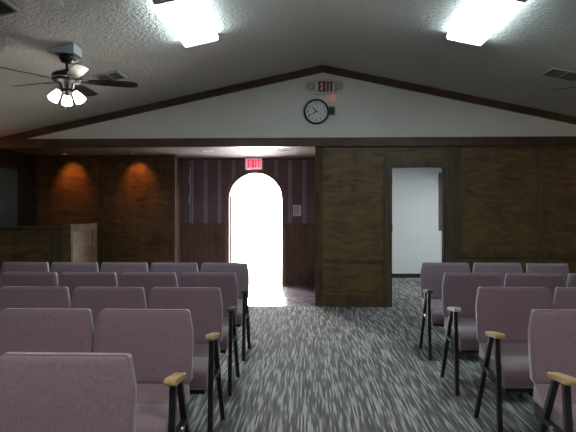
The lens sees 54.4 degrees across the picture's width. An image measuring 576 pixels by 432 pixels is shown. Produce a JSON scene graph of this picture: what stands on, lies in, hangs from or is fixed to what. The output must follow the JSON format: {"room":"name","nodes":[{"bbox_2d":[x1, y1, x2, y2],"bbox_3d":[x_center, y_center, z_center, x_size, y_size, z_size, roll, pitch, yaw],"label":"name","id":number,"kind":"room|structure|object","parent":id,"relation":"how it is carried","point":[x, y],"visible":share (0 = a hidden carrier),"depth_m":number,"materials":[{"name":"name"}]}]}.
{"room":"house of worship","nodes":[
{"label":"house of worship","id":0,"kind":"room"},
{"bbox_2d":[0,167,16,225],"bbox_3d":[-4.805,0.113,4.521,0.120,2.399,15.340,0,0,2],"label":"wall","id":1,"kind":"structure","parent":0,"point":[8,177],"depth_m":9.18,"materials":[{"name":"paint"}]},
{"bbox_2d":[0,149,35,225],"bbox_3d":[-4.568,0.111,9.248,0.025,2.385,1.635,0,0,2],"label":"trim","id":2,"kind":"structure","parent":1,"relation":"attached to","point":[25,164],"depth_m":9.65,"materials":[{"name":"brown wood"}]},
{"bbox_2d":[36,158,172,271],"bbox_3d":[-3.285,0.110,10.081,2.530,2.385,0.120,0,0,2],"label":"wall","id":3,"kind":"structure","parent":0,"point":[137,192],"depth_m":10.01,"materials":[{"name":"brown wood"}]},
{"bbox_2d":[100,158,103,267],"bbox_3d":[-3.333,0.110,10.025,0.063,2.385,0.020,0,0,2],"label":"trim","id":4,"kind":"structure","parent":3,"relation":"attached to","point":[101,159],"depth_m":10.02,"materials":[{"name":"brown wood"}]},
{"bbox_2d":[36,155,172,158],"bbox_3d":[-3.302,-1.058,10.017,2.500,0.050,0.030,0,0,2],"label":"trim","id":5,"kind":"structure","parent":3,"relation":"attached to","point":[79,156],"depth_m":10.00,"materials":[{"name":"brown wood"}]},
{"bbox_2d":[173,155,175,261],"bbox_3d":[-2.029,0.110,9.993,0.048,2.385,0.068,0,0,2],"label":"trim","id":6,"kind":"structure","parent":3,"relation":"attached to","point":[174,156],"depth_m":9.96,"materials":[{"name":"brown wood"}]},
{"bbox_2d":[176,156,181,261],"bbox_3d":[-2.068,0.109,10.399,0.120,2.385,0.600,0,0,2],"label":"wall","id":7,"kind":"structure","parent":0,"point":[178,160],"depth_m":10.29,"materials":[{"name":"brown wood"}]},
{"bbox_2d":[182,158,314,284],"bbox_3d":[-0.731,0.109,10.592,2.540,2.385,0.120,0,0,2],"label":"wall","id":8,"kind":"structure","parent":0,"point":[210,180],"depth_m":10.54,"materials":[{"name":"paper"}]},
{"bbox_2d":[188,167,190,202],"bbox_3d":[-1.850,-0.579,10.556,0.060,0.684,0.015,0,0,2],"label":"ribbon","id":9,"kind":"object","parent":8,"relation":"hanging from","point":[189,167],"visible":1,"depth_m":10.55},
{"bbox_2d":[182,223,224,271],"bbox_3d":[-1.590,0.719,10.548,0.827,1.165,0.030,0,0,2],"label":"wainscoting","id":10,"kind":"structure","parent":8,"relation":"attached to","point":[201,242],"depth_m":10.55,"materials":[{"name":"brown wood"}]},
{"bbox_2d":[230,183,239,262],"bbox_3d":[-1.057,0.244,11.174,0.095,2.092,1.000,0,0,2],"label":"door","id":11,"kind":"structure","parent":8,"relation":"in","point":[234,230],"depth_m":11.11,"materials":[{"name":"white wood"}]},
{"bbox_2d":[182,158,313,159],"bbox_3d":[-0.758,-1.066,10.521,2.490,0.035,0.020,0,0,2],"label":"trim","id":12,"kind":"structure","parent":8,"relation":"attached to","point":[186,158],"depth_m":10.52,"materials":[{"name":"brown wood"}]},
{"bbox_2d":[225,169,284,284],"bbox_3d":[-0.610,0.213,10.577,1.129,2.177,0.142,0,0,2],"label":"trim","id":13,"kind":"structure","parent":8,"relation":"attached to","point":[254,171],"depth_m":10.51,"materials":[{"name":"brown wood"}]},
{"bbox_2d":[293,205,300,215],"bbox_3d":[0.169,-0.103,10.496,0.150,0.200,0.008,0,0,2],"label":"notice","id":14,"kind":"object","parent":8,"relation":"attached to","point":[296,208],"visible":1,"depth_m":10.49,"materials":[{"name":"white paper"}]},
{"bbox_2d":[285,223,313,279],"bbox_3d":[0.219,0.719,10.485,0.534,1.165,0.030,0,0,2],"label":"wainscoting","id":15,"kind":"structure","parent":8,"relation":"attached to","point":[299,237],"depth_m":10.49,"materials":[{"name":"brown wood"}]},
{"bbox_2d":[285,280,313,285],"bbox_3d":[0.219,1.252,10.482,0.534,0.100,0.014,0,0,2],"label":"baseboard","id":16,"kind":"structure","parent":8,"relation":"attached to","point":[287,282],"depth_m":10.48,"materials":[{"name":"brown wood"}]},
{"bbox_2d":[0,0,575,158],"bbox_3d":[0.372,-1.664,4.337,10.480,1.247,15.340,0,0,2],"label":"ceiling","id":17,"kind":"structure","parent":0,"point":[401,40],"depth_m":6.26,"materials":[{"name":"grey paint"}]},
{"bbox_2d":[0,0,20,16],"bbox_3d":[-2.269,-1.592,4.299,0.296,0.077,0.300,0,0,2],"label":"ceiling vent","id":18,"kind":"object","parent":17,"relation":"in","point":[6,8],"visible":1,"depth_m":4.36,"materials":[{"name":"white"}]},
{"bbox_2d":[0,43,137,109],"bbox_3d":[-2.137,-1.331,5.480,1.280,0.624,1.227,0,0,2],"label":"ceiling fan","id":19,"kind":"object","parent":17,"relation":"hanging from","point":[70,79],"visible":1,"depth_m":5.38,"materials":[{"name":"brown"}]},
{"bbox_2d":[92,70,126,80],"bbox_3d":[-2.072,-1.621,6.524,0.296,0.077,0.340,0,0,2],"label":"ceiling vent","id":20,"kind":"object","parent":17,"relation":"in","point":[115,75],"visible":0.88,"depth_m":6.48,"materials":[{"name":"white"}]},
{"bbox_2d":[152,0,218,47],"bbox_3d":[-0.934,-1.843,5.283,0.373,0.149,1.220,0,0,2],"label":"fluorescent light","id":21,"kind":"object","parent":17,"relation":"attached to","point":[188,19],"visible":1,"depth_m":5.20,"materials":[{"name":"white plastic"}]},
{"bbox_2d":[245,158,261,168],"bbox_3d":[-0.639,-0.977,10.407,0.310,0.211,0.060,0,0,2],"label":"exit sign","id":22,"kind":"object","parent":17,"relation":"hanging from","point":[250,163],"visible":1,"depth_m":10.38,"materials":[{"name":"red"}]},
{"bbox_2d":[446,0,526,45],"bbox_3d":[1.806,-1.829,5.197,0.373,0.149,1.220,0,0,2],"label":"fluorescent light","id":23,"kind":"object","parent":17,"relation":"attached to","point":[481,19],"visible":1,"depth_m":5.15,"materials":[{"name":"white plastic"}]},
{"bbox_2d":[539,67,575,82],"bbox_3d":[3.100,-1.591,6.313,0.393,0.098,0.340,0,0,2],"label":"ceiling vent","id":24,"kind":"object","parent":17,"relation":"in","point":[553,72],"visible":1,"depth_m":6.32,"materials":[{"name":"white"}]},
{"bbox_2d":[0,73,575,293],"bbox_3d":[0.521,-0.445,8.611,10.240,3.500,1.050,0,0,2],"label":"wall","id":25,"kind":"structure","parent":0,"point":[499,187],"depth_m":8.07,"materials":[{"name":"white paint"}]},
{"bbox_2d":[0,231,62,268],"bbox_3d":[-3.961,0.764,8.257,1.306,1.083,0.015,0,0,2],"label":"trim","id":26,"kind":"structure","parent":25,"relation":"attached to","point":[55,237],"depth_m":8.23,"materials":[{"name":"brown wood"}]},
{"bbox_2d":[0,226,62,228],"bbox_3d":[-3.960,0.170,8.309,1.306,0.045,0.170,0,0,2],"label":"trim","id":27,"kind":"structure","parent":25,"relation":"attached to","point":[1,227],"depth_m":8.22,"materials":[{"name":"brown wood"}]},
{"bbox_2d":[60,223,97,225],"bbox_3d":[-3.239,0.134,8.744,0.155,0.035,1.090,0,0,2],"label":"trim","id":28,"kind":"structure","parent":25,"relation":"attached to","point":[75,224],"depth_m":8.63,"materials":[{"name":"brown wood"}]},
{"bbox_2d":[70,225,96,261],"bbox_3d":[-3.183,0.728,8.753,0.015,1.153,1.030,0,0,2],"label":"trim","id":29,"kind":"structure","parent":25,"relation":"attached to","point":[93,228],"depth_m":8.94,"materials":[{"name":"brown wood"}]},
{"bbox_2d":[0,65,322,138],"bbox_3d":[-2.056,-1.571,8.159,5.120,1.204,0.030,0,0,2],"label":"trim","id":30,"kind":"structure","parent":25,"relation":"attached to","point":[318,69],"depth_m":8.13,"materials":[{"name":"brown wood"}]},
{"bbox_2d":[0,136,575,148],"bbox_3d":[0.505,-1.064,8.146,10.240,0.129,0.210,0,0,2],"label":"trim","id":31,"kind":"structure","parent":25,"relation":"attached to","point":[116,143],"depth_m":8.07,"materials":[{"name":"brown wood"}]},
{"bbox_2d":[315,147,315,305],"bbox_3d":[0.401,0.153,8.147,0.008,2.305,0.128,0,0,2],"label":"trim","id":32,"kind":"structure","parent":25,"relation":"attached to","point":[315,147],"depth_m":8.08,"materials":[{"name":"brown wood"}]},
{"bbox_2d":[304,99,328,124],"bbox_3d":[0.408,-1.504,8.066,0.370,0.370,0.045,0,0,2],"label":"wall clock","id":33,"kind":"object","parent":25,"relation":"attached to","point":[316,111],"visible":1,"depth_m":8.06,"materials":[{"name":"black plastic"}]},
{"bbox_2d":[316,147,322,305],"bbox_3d":[0.454,0.153,8.091,0.103,2.305,0.020,0,0,2],"label":"trim","id":34,"kind":"structure","parent":25,"relation":"attached to","point":[319,150],"depth_m":8.08,"materials":[{"name":"brown wood"}]},
{"bbox_2d":[307,79,342,94],"bbox_3d":[0.530,-1.855,8.035,0.529,0.217,0.096,0,0,2],"label":"exit sign","id":35,"kind":"object","parent":25,"relation":"attached to","point":[320,86],"visible":1,"depth_m":8.03,"materials":[{"name":"grey plastic"}]},
{"bbox_2d":[307,81,313,89],"bbox_3d":[0.330,-1.868,8.049,0.124,0.124,0.052,0,0,37],"label":"lamp","id":36,"kind":"object","parent":35,"relation":"attached to","point":[310,85],"depth_m":8.03,"materials":[{"name":"grey plastic"}]},
{"bbox_2d":[335,81,342,89],"bbox_3d":[0.734,-1.868,8.026,0.121,0.124,0.094,0,0,2],"label":"lamp","id":37,"kind":"object","parent":35,"relation":"attached to","point":[339,85],"depth_m":8.01,"materials":[{"name":"grey plastic"}]},
{"bbox_2d":[330,107,334,114],"bbox_3d":[0.634,-1.514,8.054,0.068,0.110,0.053,0,0,2],"label":"junction box","id":38,"kind":"object","parent":25,"relation":"attached to","point":[332,109],"visible":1,"depth_m":8.03,"materials":[{"name":"black plastic"}]},
{"bbox_2d":[323,294,383,306],"bbox_3d":[0.943,1.218,8.076,0.876,0.175,0.020,0,0,2],"label":"trim","id":39,"kind":"structure","parent":25,"relation":"attached to","point":[333,300],"depth_m":8.07,"materials":[{"name":"brown wood"}]},
{"bbox_2d":[323,259,383,261],"bbox_3d":[0.943,0.640,8.075,0.876,0.051,0.020,0,0,2],"label":"trim","id":40,"kind":"structure","parent":25,"relation":"attached to","point":[324,260],"depth_m":8.07,"materials":[{"name":"brown wood"}]},
{"bbox_2d":[384,146,390,306],"bbox_3d":[1.431,0.153,8.055,0.100,2.305,0.025,0,0,2],"label":"trim","id":41,"kind":"structure","parent":25,"relation":"attached to","point":[387,149],"depth_m":8.04,"materials":[{"name":"brown wood"}]},
{"bbox_2d":[391,166,444,306],"bbox_3d":[1.868,0.296,8.110,0.770,2.020,0.140,0,0,2],"label":"door frame","id":42,"kind":"structure","parent":25,"relation":"in","point":[442,167],"depth_m":8.05,"materials":[{"name":"brown"}]},
{"bbox_2d":[391,161,444,165],"bbox_3d":[1.866,-0.751,8.040,0.770,0.075,0.020,0,0,2],"label":"trim","id":43,"kind":"structure","parent":25,"relation":"attached to","point":[393,163],"depth_m":8.03,"materials":[{"name":"brown wood"}]},
{"bbox_2d":[323,65,575,124],"bbox_3d":[3.061,-1.571,7.980,5.120,1.204,0.030,0,0,2],"label":"trim","id":44,"kind":"structure","parent":25,"relation":"attached to","point":[326,69],"depth_m":7.99,"materials":[{"name":"brown wood"}]},
{"bbox_2d":[445,146,456,262],"bbox_3d":[2.335,0.153,8.023,0.170,2.305,0.025,0,0,2],"label":"trim","id":45,"kind":"structure","parent":25,"relation":"attached to","point":[450,151],"depth_m":8.01,"materials":[{"name":"brown wood"}]},
{"bbox_2d":[457,149,460,251],"bbox_3d":[2.450,-0.219,8.021,0.060,1.480,0.020,0,0,2],"label":"trim","id":46,"kind":"structure","parent":25,"relation":"attached to","point":[458,150],"depth_m":8.01,"materials":[{"name":"brown wood"}]},
{"bbox_2d":[457,252,537,257],"bbox_3d":[2.992,0.561,8.004,1.143,0.080,0.020,0,0,2],"label":"trim","id":47,"kind":"structure","parent":25,"relation":"attached to","point":[459,254],"depth_m":8.00,"materials":[{"name":"brown wood"}]},
{"bbox_2d":[457,146,537,148],"bbox_3d":[2.992,-0.979,8.001,1.143,0.040,0.020,0,0,2],"label":"trim","id":48,"kind":"structure","parent":25,"relation":"attached to","point":[458,147],"depth_m":7.99,"materials":[{"name":"brown wood"}]},
{"bbox_2d":[538,146,542,262],"bbox_3d":[3.594,0.154,7.982,0.063,2.305,0.020,0,0,2],"label":"trim","id":49,"kind":"structure","parent":25,"relation":"attached to","point":[540,148],"depth_m":7.97,"materials":[{"name":"brown wood"}]},
{"bbox_2d":[543,253,575,257],"bbox_3d":[4.226,0.561,7.960,1.200,0.080,0.020,0,0,2],"label":"trim","id":50,"kind":"structure","parent":25,"relation":"attached to","point":[545,255],"depth_m":7.96,"materials":[{"name":"brown wood"}]},
{"bbox_2d":[543,146,575,148],"bbox_3d":[4.226,-0.979,7.958,1.200,0.040,0.020,0,0,2],"label":"trim","id":51,"kind":"structure","parent":25,"relation":"attached to","point":[544,147],"depth_m":7.96,"materials":[{"name":"brown wood"}]},
{"bbox_2d":[189,278,548,431],"bbox_3d":[0.372,1.362,4.342,10.240,0.100,15.100,0,0,2],"label":"floor","id":52,"kind":"structure","parent":0,"point":[305,368],"depth_m":4.55,"materials":[{"name":"carpet"}]},
{"bbox_2d":[0,262,49,277],"bbox_3d":[-2.649,0.887,5.405,0.493,0.851,0.539,0,0,2],"label":"upholstered chair","id":53,"kind":"object","parent":52,"relation":"on","point":[6,266],"visible":0.28,"depth_m":5.60,"materials":[{"name":"fabric"}]},
{"bbox_2d":[0,272,58,286],"bbox_3d":[-2.151,0.889,4.417,0.493,0.851,0.539,0,0,2],"label":"upholstered chair","id":54,"kind":"object","parent":52,"relation":"on","point":[23,279],"visible":0.31,"depth_m":4.61,"materials":[{"name":"fabric"}]},
{"bbox_2d":[0,286,70,311],"bbox_3d":[-1.682,0.891,3.460,0.493,0.851,0.539,0,0,2],"label":"upholstered chair","id":55,"kind":"object","parent":52,"relation":"on","point":[10,296],"visible":0.26,"depth_m":3.65,"materials":[{"name":"fabric"}]},
{"bbox_2d":[0,308,94,354],"bbox_3d":[-1.226,0.892,2.593,0.493,0.851,0.539,0,0,2],"label":"upholstered chair","id":56,"kind":"object","parent":52,"relation":"on","point":[21,329],"visible":0.34,"depth_m":2.78,"materials":[{"name":"fabric"}]},
{"bbox_2d":[0,352,136,431],"bbox_3d":[-0.753,0.895,1.681,0.522,0.854,0.539,0,0,2],"label":"upholstered chair","id":57,"kind":"object","parent":52,"relation":"on","point":[40,391],"visible":1,"depth_m":1.87,"materials":[{"name":"fabric"}]},
{"bbox_2d":[50,262,98,281],"bbox_3d":[-2.143,0.887,5.387,0.493,0.851,0.539,0,0,2],"label":"upholstered chair","id":58,"kind":"object","parent":52,"relation":"on","point":[59,267],"visible":0.16,"depth_m":5.58,"materials":[{"name":"fabric"}]},
{"bbox_2d":[58,272,117,300],"bbox_3d":[-1.657,0.889,4.399,0.493,0.851,0.539,0,0,3],"label":"upholstered chair","id":59,"kind":"object","parent":52,"relation":"on","point":[71,280],"visible":0.2,"depth_m":4.59,"materials":[{"name":"fabric"}]},
{"bbox_2d":[70,287,146,330],"bbox_3d":[-1.179,0.891,3.442,0.493,0.851,0.539,0,0,2],"label":"upholstered chair","id":60,"kind":"object","parent":52,"relation":"on","point":[96,299],"visible":0.19,"depth_m":3.63,"materials":[{"name":"fabric"}]},
{"bbox_2d":[100,262,148,281],"bbox_3d":[-1.642,0.887,5.370,0.493,0.851,0.539,0,0,2],"label":"upholstered chair","id":61,"kind":"object","parent":52,"relation":"on","point":[118,268],"visible":0.1,"depth_m":5.57,"materials":[{"name":"fabric"}]},
{"bbox_2d":[93,309,193,431],"bbox_3d":[-0.711,0.894,2.575,0.522,0.854,0.539,0,0,2],"label":"upholstered chair","id":62,"kind":"object","parent":52,"relation":"on","point":[160,342],"visible":0.68,"depth_m":2.75,"materials":[{"name":"purple fabric"}]},
{"bbox_2d":[118,272,177,303],"bbox_3d":[-1.158,0.889,4.382,0.493,0.851,0.539,0,0,2],"label":"upholstered chair","id":63,"kind":"object","parent":52,"relation":"on","point":[147,280],"visible":0.24,"depth_m":4.58,"materials":[{"name":"fabric"}]},
{"bbox_2d":[150,262,198,283],"bbox_3d":[-1.141,0.887,5.352,0.493,0.851,0.539,0,0,2],"label":"upholstered chair","id":64,"kind":"object","parent":52,"relation":"on","point":[178,268],"visible":0.23,"depth_m":5.55,"materials":[{"name":"fabric"}]},
{"bbox_2d":[147,287,224,431],"bbox_3d":[-0.664,0.892,3.424,0.522,0.854,0.539,0,0,3],"label":"upholstered chair","id":65,"kind":"object","parent":52,"relation":"on","point":[205,304],"visible":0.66,"depth_m":3.59,"materials":[{"name":"purple fabric"}]},
{"bbox_2d":[178,272,239,395],"bbox_3d":[-0.649,0.891,4.364,0.522,0.854,0.539,0,0,3],"label":"upholstered chair","id":66,"kind":"object","parent":52,"relation":"on","point":[227,283],"visible":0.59,"depth_m":4.53,"materials":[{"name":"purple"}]},
{"bbox_2d":[200,262,250,360],"bbox_3d":[-0.624,0.889,5.334,0.522,0.854,0.539,0,0,3],"label":"upholstered chair","id":67,"kind":"object","parent":52,"relation":"on","point":[241,270],"visible":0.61,"depth_m":5.50,"materials":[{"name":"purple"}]},
{"bbox_2d":[419,262,479,359],"bbox_3d":[1.538,0.889,5.339,0.522,0.854,0.539,0,0,3],"label":"upholstered chair","id":68,"kind":"object","parent":52,"relation":"on","point":[432,273],"visible":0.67,"depth_m":5.51,"materials":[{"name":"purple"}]},
{"bbox_2d":[440,273,521,395],"bbox_3d":[1.480,0.891,4.340,0.522,0.854,0.539,0,0,2],"label":"upholstered chair","id":69,"kind":"object","parent":52,"relation":"on","point":[459,290],"visible":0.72,"depth_m":4.50,"materials":[{"name":"fabric"}]},
{"bbox_2d":[472,263,522,284],"bbox_3d":[2.066,0.887,5.320,0.493,0.851,0.539,0,0,2],"label":"upholstered chair","id":70,"kind":"object","parent":52,"relation":"on","point":[502,268],"visible":0.19,"depth_m":5.51,"materials":[{"name":"fabric"}]},
{"bbox_2d":[473,287,553,431],"bbox_3d":[1.454,0.892,3.440,0.522,0.854,0.539,0,0,2],"label":"upholstered chair","id":71,"kind":"object","parent":52,"relation":"on","point":[502,313],"visible":0.79,"depth_m":3.60,"materials":[{"name":"purple fabric"}]},
{"bbox_2d":[504,273,566,395],"bbox_3d":[1.994,0.889,4.322,0.493,0.851,0.539,0,0,2],"label":"upholstered chair","id":72,"kind":"object","parent":52,"relation":"on","point":[551,281],"visible":0.27,"depth_m":4.52,"materials":[{"name":"fabric"}]},
{"bbox_2d":[526,263,568,283],"bbox_3d":[2.558,0.889,5.303,0.414,0.847,0.539,0,0,0],"label":"upholstered chair","id":73,"kind":"object","parent":52,"relation":"on","point":[562,268],"visible":0.23,"depth_m":5.50,"materials":[{"name":"fabric"}]},
{"bbox_2d":[528,309,575,431],"bbox_3d":[1.422,0.894,2.561,0.522,0.854,0.539,0,0,2],"label":"upholstered chair","id":74,"kind":"object","parent":52,"relation":"on","point":[551,332],"visible":1,"depth_m":2.73,"materials":[{"name":"fabric"}]},
{"bbox_2d":[553,287,575,308],"bbox_3d":[1.970,0.891,3.422,0.493,0.851,0.539,0,0,1],"label":"upholstered chair","id":75,"kind":"object","parent":52,"relation":"on","point":[564,297],"visible":0.36,"depth_m":3.62,"materials":[{"name":"fabric"}]},
{"bbox_2d":[566,273,575,286],"bbox_3d":[2.496,0.889,4.304,0.493,0.851,0.539,0,0,1],"label":"upholstered chair","id":76,"kind":"object","parent":52,"relation":"on","point":[571,279],"visible":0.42,"depth_m":4.51,"materials":[{"name":"fabric"}]},
{"bbox_2d":[392,168,441,273],"bbox_3d":[3.146,0.107,11.858,5.220,2.385,0.120,0,0,2],"label":"wall","id":77,"kind":"structure","parent":0,"point":[416,237],"depth_m":11.81,"materials":[{"name":"white paint"}]},
{"bbox_2d":[392,273,419,277],"bbox_3d":[2.334,1.257,11.820,3.360,0.085,0.015,0,0,2],"label":"baseboard","id":78,"kind":"structure","parent":77,"relation":"attached to","point":[394,275],"depth_m":11.81,"materials":[{"name":"brown wood"}]},
{"bbox_2d":[438,173,441,230],"bbox_3d":[3.519,-0.300,11.766,0.700,1.220,0.035,0,0,2],"label":"board","id":79,"kind":"object","parent":77,"relation":"attached to","point":[440,174],"visible":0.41,"depth_m":11.76,"materials":[{"name":"brown wood"}]},
{"label":"outside","id":80,"kind":"structure","parent":0,"visible":0},
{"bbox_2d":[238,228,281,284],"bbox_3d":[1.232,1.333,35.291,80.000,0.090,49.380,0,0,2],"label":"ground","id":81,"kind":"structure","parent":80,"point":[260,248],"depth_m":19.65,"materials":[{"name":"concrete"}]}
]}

